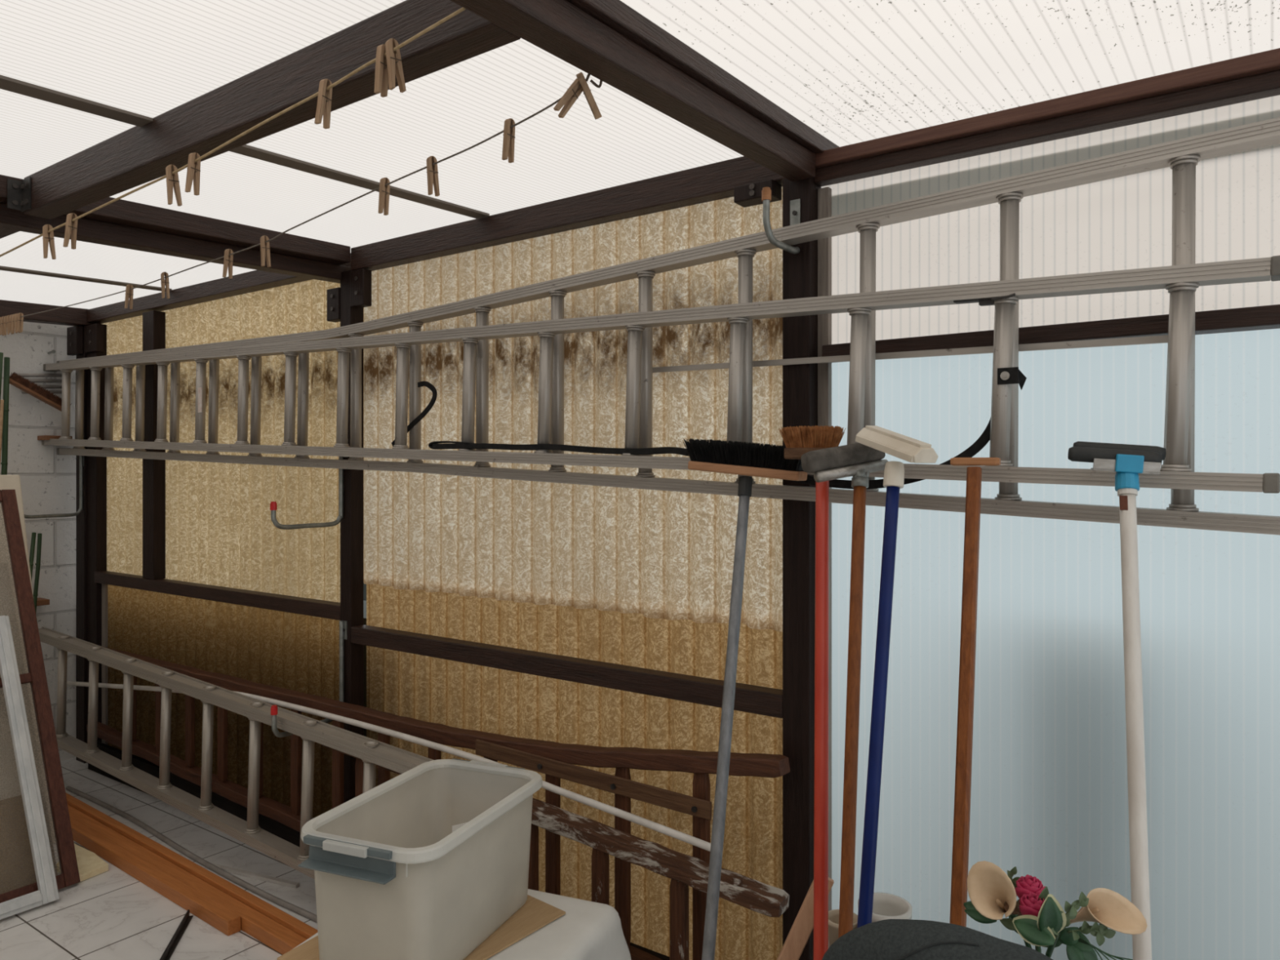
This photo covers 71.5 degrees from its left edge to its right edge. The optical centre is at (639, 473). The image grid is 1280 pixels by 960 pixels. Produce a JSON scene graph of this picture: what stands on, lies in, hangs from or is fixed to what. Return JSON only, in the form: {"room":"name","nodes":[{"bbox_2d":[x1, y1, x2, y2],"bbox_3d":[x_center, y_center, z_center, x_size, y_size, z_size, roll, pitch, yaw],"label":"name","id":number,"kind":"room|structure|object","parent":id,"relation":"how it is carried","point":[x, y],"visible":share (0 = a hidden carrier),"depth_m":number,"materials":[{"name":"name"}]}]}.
{"room":"storage shed","nodes":[
{"label":"storage shed","id":0,"kind":"room"},
{"bbox_2d":[0,321,75,760],"bbox_3d":[-3.551,0.316,2.910,0.120,2.000,3.330,0,0,35],"label":"wall","id":1,"kind":"structure","parent":0,"point":[47,477],"depth_m":4.03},
{"bbox_2d":[12,373,62,377],"bbox_3d":[-2.683,-0.439,3.966,0.016,0.034,0.197,0,0,35],"label":"rod","id":2,"kind":"object","parent":1,"relation":"attached to","point":[24,375],"visible":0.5,"depth_m":3.97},
{"bbox_2d":[8,372,71,411],"bbox_3d":[-2.648,-0.356,3.921,0.044,0.165,0.252,0,0,35],"label":"brush","id":3,"kind":"object","parent":2,"relation":"hanging from","point":[25,385],"visible":0.86,"depth_m":3.90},
{"bbox_2d":[26,378,62,382],"bbox_3d":[-2.680,-0.414,3.971,0.016,0.032,0.185,0,0,35],"label":"rod","id":4,"kind":"object","parent":1,"relation":"attached to","point":[33,380],"visible":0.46,"depth_m":3.99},
{"bbox_2d":[37,435,72,439],"bbox_3d":[-2.638,-0.160,4.012,0.089,0.020,0.108,0,0,35],"label":"wall ledge","id":5,"kind":"object","parent":1,"relation":"attached to","point":[43,437],"visible":0.6,"depth_m":3.96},
{"bbox_2d":[0,7,466,257],"bbox_3d":[-1.729,-0.565,2.246,3.610,0.156,0.006,0,0,34],"label":"washing line","id":6,"kind":"object","parent":1,"relation":"attached to","point":[461,9],"visible":0.98,"depth_m":1.49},
{"bbox_2d":[42,224,56,259],"bbox_3d":[-1.296,-0.508,1.951,0.013,0.075,0.022,0,0,39],"label":"peg","id":7,"kind":"object","parent":6,"relation":"hanging from","point":[47,237],"visible":1,"depth_m":1.95,"materials":[{"name":"brown wood"}]},
{"bbox_2d":[62,213,77,248],"bbox_3d":[-1.206,-0.515,1.884,0.013,0.075,0.023,0,0,29],"label":"peg","id":8,"kind":"object","parent":6,"relation":"hanging from","point":[71,228],"visible":1,"depth_m":1.88,"materials":[{"name":"brown wood"}]},
{"bbox_2d":[165,164,182,206],"bbox_3d":[-0.869,-0.538,1.660,0.014,0.075,0.024,0,0,40],"label":"peg","id":9,"kind":"object","parent":6,"relation":"hanging from","point":[172,180],"visible":1,"depth_m":1.65,"materials":[{"name":"brown wood"}]},
{"bbox_2d":[185,152,200,195],"bbox_3d":[-0.810,-0.545,1.613,0.013,0.075,0.023,0,0,31],"label":"peg","id":10,"kind":"object","parent":6,"relation":"hanging from","point":[193,171],"visible":0.99,"depth_m":1.61,"materials":[{"name":"brown wood"}]},
{"bbox_2d":[314,79,332,128],"bbox_3d":[-0.497,-0.582,1.396,0.014,0.075,0.024,0,0,28],"label":"peg","id":11,"kind":"object","parent":6,"relation":"hanging from","point":[323,108],"visible":1,"depth_m":1.39,"materials":[{"name":"brown wood"}]},
{"bbox_2d":[373,44,388,97],"bbox_3d":[-0.382,-0.599,1.320,0.013,0.075,0.020,0,0,31],"label":"peg","id":12,"kind":"object","parent":6,"relation":"hanging from","point":[381,81],"visible":0.96,"depth_m":1.31,"materials":[{"name":"brown wood"}]},
{"bbox_2d":[385,38,406,93],"bbox_3d":[-0.360,-0.601,1.311,0.015,0.075,0.027,0,0,42],"label":"peg","id":13,"kind":"object","parent":6,"relation":"hanging from","point":[394,65],"visible":1,"depth_m":1.30,"materials":[{"name":"brown wood"}]},
{"bbox_2d":[0,757,317,959],"bbox_3d":[-1.159,1.366,1.149,6.020,0.100,3.430,0,0,35],"label":"floor","id":14,"kind":"structure","parent":0,"point":[111,914],"depth_m":2.70,"materials":[{"name":"tile"}]},
{"bbox_2d":[0,352,3,402],"bbox_3d":[-2.689,0.403,3.664,0.021,1.828,0.207,0,0,-8],"label":"stake","id":15,"kind":"object","parent":14,"relation":"on","point":[1,353],"visible":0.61,"depth_m":3.75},
{"bbox_2d":[0,400,4,465],"bbox_3d":[-2.618,0.504,3.583,0.014,1.622,0.245,0,0,-15],"label":"stake","id":16,"kind":"object","parent":14,"relation":"on","point":[2,403],"visible":1,"depth_m":3.68,"materials":[{"name":"wood"}]},
{"bbox_2d":[0,356,9,475],"bbox_3d":[-2.657,0.411,3.701,0.023,1.814,0.229,0,0,-24],"label":"stake","id":17,"kind":"object","parent":14,"relation":"on","point":[6,360],"visible":0.46,"depth_m":3.76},
{"bbox_2d":[0,795,36,894],"bbox_3d":[-2.114,1.174,2.593,0.121,0.281,0.685,0,0,35],"label":"plywood sheet","id":18,"kind":"object","parent":14,"relation":"on","point":[17,870],"visible":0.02,"depth_m":2.80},
{"bbox_2d":[0,475,56,844],"bbox_3d":[-2.430,0.659,2.972,0.362,1.309,0.750,0,0,35],"label":"board","id":19,"kind":"object","parent":14,"relation":"on","point":[6,482],"visible":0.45,"depth_m":3.27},
{"bbox_2d":[0,562,57,875],"bbox_3d":[-2.242,0.812,2.706,0.415,1.003,0.691,0,0,35],"label":"board","id":20,"kind":"object","parent":14,"relation":"on","point":[10,787],"visible":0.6,"depth_m":2.93,"materials":[{"name":"wood"}]},
{"bbox_2d":[0,615,59,919],"bbox_3d":[-2.133,0.890,2.570,0.399,0.846,0.669,0,0,35],"label":"picture frame","id":21,"kind":"object","parent":14,"relation":"on","point":[47,892],"visible":1,"depth_m":2.79,"materials":[{"name":"wood"}]},
{"bbox_2d":[29,532,35,580],"bbox_3d":[-2.566,0.786,3.684,0.019,1.065,0.332,0,0,-17],"label":"stake","id":22,"kind":"object","parent":14,"relation":"on","point":[33,534],"visible":0.16,"depth_m":3.81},
{"bbox_2d":[32,533,41,612],"bbox_3d":[-2.609,0.789,3.811,0.020,1.056,0.191,0,0,-12],"label":"stake","id":23,"kind":"object","parent":14,"relation":"on","point":[37,563],"visible":0.31,"depth_m":3.87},
{"bbox_2d":[0,489,79,902],"bbox_3d":[-2.218,0.684,2.695,0.530,1.258,0.741,0,0,35],"label":"screen frame","id":24,"kind":"object","parent":14,"relation":"on","point":[37,677],"visible":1,"depth_m":2.95,"materials":[{"name":"brown wood"}]},
{"bbox_2d":[75,325,86,763],"bbox_3d":[-2.542,0.321,4.082,0.084,1.990,0.050,0,0,35],"label":"post","id":25,"kind":"object","parent":14,"relation":"on","point":[81,519],"visible":0.37,"depth_m":4.06,"materials":[{"name":"brown paint"}]},
{"bbox_2d":[0,299,95,326],"bbox_3d":[-3.435,-0.655,2.779,0.080,0.185,3.250,0,0,35],"label":"beam","id":26,"kind":"structure","parent":25,"relation":"attached to","point":[66,316],"depth_m":3.90,"materials":[{"name":"brown paint"}]},
{"bbox_2d":[23,455,84,518],"bbox_3d":[-2.593,0.045,3.919,0.024,0.298,0.290,0,0,24],"label":"hook","id":27,"kind":"object","parent":25,"relation":"attached to","point":[81,457],"visible":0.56,"depth_m":4.03,"materials":[{"name":"metal"}]},
{"bbox_2d":[56,844,108,881],"bbox_3d":[-1.893,1.304,2.987,0.296,0.021,0.118,0,0,35],"label":"foam slab","id":28,"kind":"object","parent":14,"relation":"on","point":[90,864],"visible":0.65,"depth_m":2.95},
{"bbox_2d":[86,323,106,763],"bbox_3d":[-2.465,0.321,4.037,0.095,1.990,0.045,0,0,35],"label":"post","id":29,"kind":"object","parent":14,"relation":"on","point":[96,466],"visible":0.5,"depth_m":4.01,"materials":[{"name":"brown paint"}]},
{"bbox_2d":[86,253,351,324],"bbox_3d":[-1.760,-0.713,3.533,1.918,0.058,0.060,0,0,35],"label":"beam","id":30,"kind":"structure","parent":29,"relation":"on","point":[255,280],"depth_m":3.49,"materials":[{"name":"brown paint"}]},
{"bbox_2d":[69,816,240,936],"bbox_3d":[-1.891,1.294,3.106,1.844,0.043,0.038,0,0,38],"label":"wooden plank","id":31,"kind":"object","parent":14,"relation":"on","point":[223,919],"depth_m":2.80,"materials":[{"name":"brown wood"}]},
{"bbox_2d":[159,909,193,959],"bbox_3d":[-1.263,1.305,2.308,0.024,0.022,0.683,0,0,-13],"label":"metal bar","id":32,"kind":"object","parent":14,"relation":"on","point":[179,933],"visible":1,"depth_m":2.50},
{"bbox_2d":[67,804,306,955],"bbox_3d":[-1.598,1.296,2.937,2.414,0.040,0.046,0,0,38],"label":"wooden plank","id":33,"kind":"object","parent":14,"relation":"on","point":[281,939],"depth_m":2.69,"materials":[{"name":"brown wood"}]},
{"bbox_2d":[65,792,317,939],"bbox_3d":[-1.581,1.290,2.975,2.394,0.052,0.030,0,0,38],"label":"wooden plank","id":34,"kind":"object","parent":14,"relation":"on","point":[277,915],"depth_m":2.83,"materials":[{"name":"brown wood"}]},
{"bbox_2d":[66,786,317,922],"bbox_3d":[-1.550,1.308,3.068,2.088,0.017,0.036,0,0,38],"label":"pipe","id":35,"kind":"object","parent":14,"relation":"on","point":[311,916],"visible":0.77,"depth_m":2.99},
{"bbox_2d":[204,862,299,888],"bbox_3d":[-1.270,1.310,2.904,0.393,0.011,0.016,0,0,22],"label":"strip","id":36,"kind":"object","parent":14,"relation":"on","point":[231,870],"visible":1,"depth_m":2.88,"materials":[{"name":"white plastic"}]},
{"bbox_2d":[340,270,363,803],"bbox_3d":[-0.958,0.324,2.958,0.056,1.985,0.052,0,0,35],"label":"post","id":37,"kind":"object","parent":14,"relation":"on","point":[352,522],"visible":0.33,"depth_m":2.94,"materials":[{"name":"brown paint"}]},
{"bbox_2d":[0,202,351,283],"bbox_3d":[-1.915,-0.613,1.698,0.060,0.161,3.250,0,0,35],"label":"beam","id":38,"kind":"structure","parent":37,"relation":"attached to","point":[88,230],"depth_m":2.49,"materials":[{"name":"brown paint"}]},
{"bbox_2d":[0,227,19,238],"bbox_3d":[-2.296,-0.670,2.758,1.782,0.089,0.060,0,0,35],"label":"beam","id":39,"kind":"structure","parent":38,"relation":"attached to","point":[3,232],"depth_m":2.31,"materials":[{"name":"brown paint"}]},
{"bbox_2d":[0,174,350,264],"bbox_3d":[-1.910,-0.663,1.651,0.103,0.163,3.178,0,0,35],"label":"beam","id":40,"kind":"structure","parent":38,"relation":"on","point":[122,212],"depth_m":2.52,"materials":[{"name":"brown paint"}]},
{"bbox_2d":[93,570,340,620],"bbox_3d":[-1.706,0.464,3.488,1.778,0.049,0.050,0,0,35],"label":"beam","id":41,"kind":"structure","parent":37,"relation":"attached to","point":[291,604],"depth_m":3.35,"materials":[{"name":"brown paint"}]},
{"bbox_2d":[142,310,165,579],"bbox_3d":[-2.032,-0.118,3.720,0.093,1.112,0.050,0,0,35],"label":"post","id":42,"kind":"object","parent":41,"relation":"on","point":[153,322],"visible":0.89,"depth_m":3.69,"materials":[{"name":"brown paint"}]},
{"bbox_2d":[271,705,293,737],"bbox_3d":[-1.099,0.750,2.712,0.028,0.106,0.081,0,0,29],"label":"hook","id":43,"kind":"object","parent":37,"relation":"attached to","point":[273,708],"depth_m":2.69,"materials":[{"name":"metal"}]},
{"bbox_2d":[38,626,432,879],"bbox_3d":[-1.481,0.938,3.016,2.693,0.564,0.058,0,0,35],"label":"ladder","id":44,"kind":"object","parent":43,"relation":"hanging from","point":[372,752],"visible":0.73,"depth_m":2.99,"materials":[{"name":"metal"}]},
{"bbox_2d":[66,680,711,851],"bbox_3d":[-1.116,0.805,2.818,3.148,0.162,0.025,0,0,35],"label":"pole","id":45,"kind":"object","parent":44,"relation":"on","point":[668,831],"visible":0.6,"depth_m":2.37,"materials":[{"name":"white plastic"}]},
{"bbox_2d":[270,439,348,529],"bbox_3d":[-1.050,0.015,2.831,0.034,0.318,0.269,0,0,35],"label":"hook","id":46,"kind":"object","parent":37,"relation":"attached to","point":[273,504],"visible":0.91,"depth_m":2.87,"materials":[{"name":"metal"}]},
{"bbox_2d":[339,620,346,702],"bbox_3d":[-0.984,0.614,2.921,0.028,0.267,0.028,0,0,29],"label":"hook","id":47,"kind":"object","parent":37,"relation":"attached to","point":[343,636],"depth_m":2.93,"materials":[{"name":"metal"}]},
{"bbox_2d":[351,624,782,718],"bbox_3d":[-0.299,0.529,2.488,1.561,0.054,0.050,0,0,35],"label":"beam","id":48,"kind":"structure","parent":37,"relation":"attached to","point":[757,700],"depth_m":2.36,"materials":[{"name":"brown paint"}]},
{"bbox_2d":[320,744,789,959],"bbox_3d":[-0.338,1.006,2.314,1.573,0.412,0.065,0,0,35],"label":"wooden railing","id":49,"kind":"object","parent":14,"relation":"on","point":[684,870],"visible":0.44,"depth_m":2.03,"materials":[{"name":"brown wood"}]},
{"bbox_2d":[683,438,807,959],"bbox_3d":[0.113,0.621,1.695,0.294,1.397,0.488,0,0,35],"label":"broom","id":50,"kind":"object","parent":14,"relation":"on","point":[740,458],"visible":0.94,"depth_m":1.79,"materials":[{"name":"silver metal"}]},
{"bbox_2d":[782,177,821,959],"bbox_3d":[0.368,0.324,2.023,0.067,1.985,0.064,0,0,35],"label":"post","id":51,"kind":"object","parent":14,"relation":"on","point":[800,270],"visible":0.57,"depth_m":1.99,"materials":[{"name":"brown paint"}]},
{"bbox_2d":[351,155,784,271],"bbox_3d":[-0.272,-0.704,2.469,1.628,0.074,0.050,0,0,35],"label":"beam","id":52,"kind":"structure","parent":51,"relation":"attached to","point":[717,180],"depth_m":2.38,"materials":[{"name":"brown paint"}]},
{"bbox_2d":[449,0,815,181],"bbox_3d":[-0.555,-0.626,0.688,0.058,0.161,3.178,0,0,35],"label":"beam","id":53,"kind":"structure","parent":51,"relation":"attached to","point":[559,28],"depth_m":1.44,"materials":[{"name":"brown paint"}]},
{"bbox_2d":[7,0,520,219],"bbox_3d":[-0.840,-0.670,1.703,1.578,0.089,0.093,0,0,35],"label":"beam","id":54,"kind":"structure","parent":53,"relation":"attached to","point":[136,156],"depth_m":1.58,"materials":[{"name":"brown paint"}]},
{"bbox_2d":[20,73,602,317],"bbox_3d":[-1.396,-0.612,2.568,3.505,0.115,0.024,0,0,41],"label":"washing line","id":55,"kind":"object","parent":53,"relation":"attached to","point":[595,84],"visible":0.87,"depth_m":1.86,"materials":[{"name":"fabric"}]},
{"bbox_2d":[17,312,23,332],"bbox_3d":[-2.384,-0.581,3.420,0.013,0.075,0.020,0,0,43],"label":"peg","id":56,"kind":"object","parent":55,"relation":"hanging from","point":[20,319],"visible":1,"depth_m":3.42,"materials":[{"name":"brown wood"}]},
{"bbox_2d":[124,284,133,309],"bbox_3d":[-1.550,-0.537,2.699,0.013,0.075,0.021,0,0,37],"label":"peg","id":57,"kind":"object","parent":55,"relation":"hanging from","point":[129,293],"visible":1,"depth_m":2.70,"materials":[{"name":"brown wood"}]},
{"bbox_2d":[160,271,169,298],"bbox_3d":[-1.350,-0.536,2.529,0.013,0.075,0.020,0,0,45],"label":"peg","id":58,"kind":"object","parent":55,"relation":"hanging from","point":[165,282],"visible":1,"depth_m":2.53,"materials":[{"name":"brown wood"}]},
{"bbox_2d":[222,248,233,279],"bbox_3d":[-1.049,-0.535,2.265,0.013,0.075,0.022,0,0,37],"label":"peg","id":59,"kind":"object","parent":55,"relation":"hanging from","point":[228,260],"visible":1,"depth_m":2.26,"materials":[{"name":"brown wood"}]},
{"bbox_2d":[260,235,271,267],"bbox_3d":[-0.902,-0.535,2.142,0.013,0.075,0.021,0,0,45],"label":"peg","id":60,"kind":"object","parent":55,"relation":"hanging from","point":[264,246],"visible":1,"depth_m":2.14,"materials":[{"name":"brown wood"}]},
{"bbox_2d":[377,177,390,215],"bbox_3d":[-0.520,-0.565,1.808,0.013,0.075,0.020,0,0,37],"label":"peg","id":61,"kind":"object","parent":55,"relation":"hanging from","point":[384,193],"visible":1,"depth_m":1.80,"materials":[{"name":"brown wood"}]},
{"bbox_2d":[426,155,439,196],"bbox_3d":[-0.397,-0.571,1.706,0.022,0.075,0.013,0,0,-44],"label":"peg","id":62,"kind":"object","parent":55,"relation":"hanging from","point":[432,171],"visible":1,"depth_m":1.70,"materials":[{"name":"brown wood"}]},
{"bbox_2d":[502,118,515,163],"bbox_3d":[-0.230,-0.584,1.557,0.013,0.075,0.021,0,0,37],"label":"peg","id":63,"kind":"object","parent":55,"relation":"hanging from","point":[508,153],"visible":1,"depth_m":1.55,"materials":[{"name":"brown wood"}]},
{"bbox_2d":[553,78,582,118],"bbox_3d":[-0.114,-0.610,1.442,0.055,0.069,0.020,0,0,-26],"label":"peg","id":64,"kind":"object","parent":55,"relation":"hanging from","point":[571,95],"visible":0.98,"depth_m":1.44,"materials":[{"name":"brown wood"}]},
{"bbox_2d":[576,71,601,119],"bbox_3d":[-0.082,-0.613,1.449,0.054,0.069,0.022,0,0,-41],"label":"peg","id":65,"kind":"object","parent":55,"relation":"hanging from","point":[587,91],"visible":1,"depth_m":1.44,"materials":[{"name":"brown wood"}]},
{"bbox_2d":[566,0,839,154],"bbox_3d":[-0.503,-0.675,0.738,0.062,0.150,3.320,0,0,35],"label":"beam","id":66,"kind":"structure","parent":53,"relation":"on","point":[616,15],"depth_m":1.54,"materials":[{"name":"brown paint"}]},
{"bbox_2d":[761,186,800,253],"bbox_3d":[0.307,-0.551,1.938,0.024,0.125,0.155,0,0,35],"label":"hook","id":67,"kind":"object","parent":51,"relation":"attached to","point":[795,205],"visible":1,"depth_m":1.90,"materials":[{"name":"metal"}]},
{"bbox_2d":[56,117,1279,534],"bbox_3d":[-0.696,-0.236,2.690,4.753,0.692,0.063,0,0,35],"label":"ladder","id":68,"kind":"object","parent":67,"relation":"hanging from","point":[1183,156],"visible":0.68,"depth_m":2.00,"materials":[{"name":"metal"}]},
{"bbox_2d":[41,255,1279,493],"bbox_3d":[-0.828,-0.230,2.712,4.532,0.524,0.069,0,0,35],"label":"ladder","id":69,"kind":"object","parent":68,"relation":"hanging from","point":[1181,282],"visible":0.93,"depth_m":1.97,"materials":[{"name":"metal"}]},
{"bbox_2d":[813,48,1279,186],"bbox_3d":[1.231,-0.667,1.419,2.038,0.031,0.040,0,0,35],"label":"beam","id":70,"kind":"structure","parent":51,"relation":"attached to","point":[1265,85],"depth_m":1.70,"materials":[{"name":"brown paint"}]},
{"bbox_2d":[821,94,1279,344],"bbox_3d":[1.285,-0.469,1.415,2.145,0.430,0.001,0,0,35],"label":"window","id":71,"kind":"structure","parent":51,"relation":"attached to","point":[1123,223],"depth_m":1.73,"materials":[{"name":"plastic"}]},
{"bbox_2d":[831,328,1279,959],"bbox_3d":[1.287,0.516,1.419,2.145,1.600,0.001,0,0,35],"label":"wall panel","id":72,"kind":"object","parent":51,"relation":"attached to","point":[1049,789],"depth_m":1.73,"materials":[{"name":"plastic"}]},
{"bbox_2d":[777,877,834,959],"bbox_3d":[0.225,1.040,1.684,0.302,0.547,0.030,0,0,-11],"label":"plank","id":73,"kind":"object","parent":14,"relation":"on","point":[802,926],"visible":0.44,"depth_m":1.69,"materials":[{"name":"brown wood"}]},
{"bbox_2d":[778,425,845,959],"bbox_3d":[0.290,0.613,1.589,0.125,1.411,0.334,0,0,18],"label":"broom","id":74,"kind":"object","parent":14,"relation":"on","point":[797,442],"visible":0.93,"depth_m":1.62,"materials":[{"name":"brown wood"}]},
{"bbox_2d":[800,443,888,937],"bbox_3d":[0.332,0.628,1.555,0.131,1.382,0.359,0,0,28],"label":"broom","id":75,"kind":"object","parent":14,"relation":"on","point":[857,460],"visible":0.94,"depth_m":1.59,"materials":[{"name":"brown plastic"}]},
{"bbox_2d":[851,469,870,488],"bbox_3d":[0.406,0.006,1.643,0.056,0.044,0.032,0,0,-39],"label":"socket","id":76,"kind":"object","parent":75,"relation":"attached to","point":[860,479],"depth_m":1.63,"materials":[{"name":"metal"}]},
{"bbox_2d":[855,425,937,928],"bbox_3d":[0.410,0.615,1.463,0.147,1.406,0.361,0,0,21],"label":"broom","id":77,"kind":"object","parent":14,"relation":"on","point":[900,446],"visible":0.98,"depth_m":1.50,"materials":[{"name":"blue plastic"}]},
{"bbox_2d":[883,461,904,488],"bbox_3d":[0.446,0.003,1.562,0.035,0.049,0.040,0,0,35],"label":"socket","id":78,"kind":"object","parent":77,"relation":"attached to","point":[894,471],"depth_m":1.55,"materials":[{"name":"beige plastic"}]},
{"bbox_2d":[822,919,1053,959],"bbox_3d":[0.259,0.914,0.771,0.448,0.804,0.557,0,0,35],"label":"padded chair","id":79,"kind":"object","parent":14,"relation":"on","point":[887,939],"visible":1,"depth_m":1.00,"materials":[{"name":"grey fabric"}]},
{"bbox_2d":[949,457,1000,927],"bbox_3d":[0.512,0.645,1.466,0.086,1.347,0.323,0,0,35],"label":"scraper","id":80,"kind":"object","parent":14,"relation":"on","point":[960,855],"visible":0.9,"depth_m":1.51,"materials":[{"name":"wood"}]},
{"bbox_2d":[1067,441,1165,959],"bbox_3d":[0.680,0.633,1.280,0.138,1.372,0.411,0,0,30],"label":"squeegee","id":81,"kind":"object","parent":14,"relation":"on","point":[1127,460],"visible":0.98,"depth_m":1.34,"materials":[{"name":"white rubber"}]},
{"bbox_2d":[1112,453,1144,491],"bbox_3d":[0.777,0.000,1.418,0.041,0.062,0.047,0,0,16],"label":"socket","id":82,"kind":"object","parent":81,"relation":"attached to","point":[1126,467],"depth_m":1.40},
{"bbox_3d":[2.004,0.324,0.860,0.070,1.985,0.064,0,0,35],"label":"post","id":83,"kind":"object","parent":14,"relation":"on","visible":0},
{"bbox_2d":[822,304,1279,362],"bbox_3d":[1.196,-0.267,1.435,1.912,0.034,0.055,0,0,35],"label":"beam","id":84,"kind":"structure","parent":83,"relation":"attached to","point":[1265,317],"depth_m":1.65,"materials":[{"name":"brown paint"}]},
{"bbox_3d":[0.481,1.071,1.143,0.340,0.490,0.200,0,0,35],"label":"side table","id":85,"kind":"object","parent":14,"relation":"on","visible":0},
{"bbox_2d":[963,861,1146,959],"bbox_3d":[0.525,0.666,1.140,0.201,0.318,0.127,0,0,13],"label":"flower arrangement","id":86,"kind":"object","parent":85,"relation":"on","point":[1037,917],"visible":0.99,"depth_m":1.11,"materials":[{"name":"plant"}]},
{"bbox_3d":[0.432,1.096,1.600,0.180,0.440,0.152,0,0,35],"label":"wooden crate","id":87,"kind":"object","parent":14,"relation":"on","visible":0},
{"bbox_2d":[828,909,857,946],"bbox_3d":[0.370,0.844,1.626,0.062,0.064,0.062,0,0,35],"label":"plant pot","id":88,"kind":"object","parent":87,"relation":"on","point":[833,915],"visible":0.34,"depth_m":1.62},
{"bbox_2d":[857,892,911,922],"bbox_3d":[0.435,0.821,1.580,0.094,0.110,0.094,0,0,35],"label":"plant pot","id":89,"kind":"object","parent":87,"relation":"on","point":[886,905],"visible":0.39,"depth_m":1.61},
{"bbox_3d":[-0.403,1.134,1.776,0.455,0.365,0.520,0,0,22],"label":"stool","id":90,"kind":"object","parent":14,"relation":"on","visible":0},
{"bbox_2d":[293,888,631,959],"bbox_3d":[-0.405,1.072,1.776,0.631,0.268,0.668,0,0,22],"label":"table","id":91,"kind":"object","parent":90,"relation":"on","point":[588,930],"visible":0.29,"depth_m":1.84,"materials":[{"name":"plastic"}]},
{"bbox_2d":[276,894,565,959],"bbox_3d":[-0.431,0.934,1.810,0.400,0.004,0.472,0,0,35],"label":"cardboard sheet","id":92,"kind":"object","parent":91,"relation":"on","point":[535,914],"visible":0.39,"depth_m":1.80,"materials":[{"name":"cardboard"}]},
{"bbox_2d":[297,758,542,959],"bbox_3d":[-0.423,0.792,1.800,0.305,0.269,0.507,0,0,22],"label":"storage box","id":93,"kind":"object","parent":92,"relation":"on","point":[394,881],"visible":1,"depth_m":1.69,"materials":[{"name":"plastic"}]},
{"bbox_2d":[102,186,782,959],"bbox_3d":[-1.061,0.293,3.082,3.580,2.045,0.049,0,0,35],"label":"wall","id":94,"kind":"structure","parent":0,"point":[668,555],"depth_m":2.59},
{"bbox_2d":[66,325,83,355],"bbox_3d":[-2.578,-0.606,4.055,0.100,0.127,0.032,0,0,35],"label":"trim","id":95,"kind":"structure","parent":94,"relation":"attached to","point":[74,334],"depth_m":4.04,"materials":[{"name":"brown paint"}]},
{"bbox_2d":[0,266,171,291],"bbox_3d":[-2.828,-0.687,2.304,0.052,0.116,3.179,0,0,35],"label":"trim","id":96,"kind":"structure","parent":94,"relation":"attached to","point":[2,268],"depth_m":3.31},
{"bbox_2d":[84,323,103,353],"bbox_3d":[-2.459,-0.608,4.006,0.110,0.123,0.038,0,0,35],"label":"bracket","id":97,"kind":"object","parent":94,"relation":"attached to","point":[94,333],"depth_m":3.98,"materials":[{"name":"brown paint"}]},
{"bbox_2d":[102,583,107,744],"bbox_3d":[-2.408,0.902,4.002,0.037,0.827,0.010,0,0,35],"label":"trim","id":98,"kind":"structure","parent":94,"relation":"attached to","point":[104,587],"depth_m":3.99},
{"bbox_2d":[0,75,489,218],"bbox_3d":[-1.373,-0.687,1.270,0.052,0.116,3.179,0,0,35],"label":"roof beam","id":99,"kind":"structure","parent":94,"relation":"attached to","point":[6,83],"depth_m":1.99,"materials":[{"name":"wood"}]},
{"bbox_2d":[326,287,340,322],"bbox_3d":[-1.018,-0.566,2.982,0.066,0.107,0.038,0,0,35],"label":"trim","id":100,"kind":"structure","parent":94,"relation":"attached to","point":[333,295],"depth_m":2.97,"materials":[{"name":"brown paint"}]},
{"bbox_2d":[350,268,371,308],"bbox_3d":[-0.914,-0.605,2.908,0.069,0.118,0.038,0,0,35],"label":"bracket","id":101,"kind":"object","parent":94,"relation":"attached to","point":[360,279],"depth_m":2.89,"materials":[{"name":"metal"}]},
{"bbox_2d":[88,741,669,959],"bbox_3d":[-1.069,1.254,2.989,3.394,0.125,0.023,0,0,35],"label":"baseboard","id":102,"kind":"structure","parent":94,"relation":"attached to","point":[277,828],"depth_m":3.35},
{"bbox_2d":[86,646,790,959],"bbox_3d":[-1.041,0.938,2.914,3.334,0.622,0.065,0,0,35],"label":"wooden railing","id":103,"kind":"object","parent":94,"relation":"attached to","point":[555,760],"visible":0.63,"depth_m":2.35,"materials":[{"name":"brown wood"}]},
{"bbox_2d":[733,179,782,207],"bbox_3d":[0.271,-0.647,2.056,0.100,0.037,0.054,0,0,35],"label":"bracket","id":104,"kind":"structure","parent":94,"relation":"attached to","point":[750,194],"depth_m":2.04,"materials":[{"name":"brown paint"}]},
{"bbox_2d":[817,186,831,947],"bbox_3d":[0.418,0.336,2.012,0.026,1.960,0.020,0,0,35],"label":"trim","id":105,"kind":"structure","parent":94,"relation":"attached to","point":[824,194],"depth_m":2.00,"materials":[{"name":"metal"}]},
{"bbox_2d":[648,0,1279,138],"bbox_3d":[0.375,-0.692,0.126,2.135,0.115,3.340,0,0,35],"label":"dirt","id":106,"kind":"structure","parent":0,"point":[1154,2],"depth_m":1.53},
{"bbox_3d":[2.826,1.401,6.567,21.000,0.130,10.020,0,0,35],"label":"ground","id":107,"kind":"structure","parent":0,"visible":0},
{"bbox_2d":[363,600,366,737],"bbox_3d":[-2.356,0.926,4.324,4.150,0.820,0.280,0,0,35],"label":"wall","id":108,"kind":"structure","parent":107,"relation":"on","point":[364,602],"depth_m":3.18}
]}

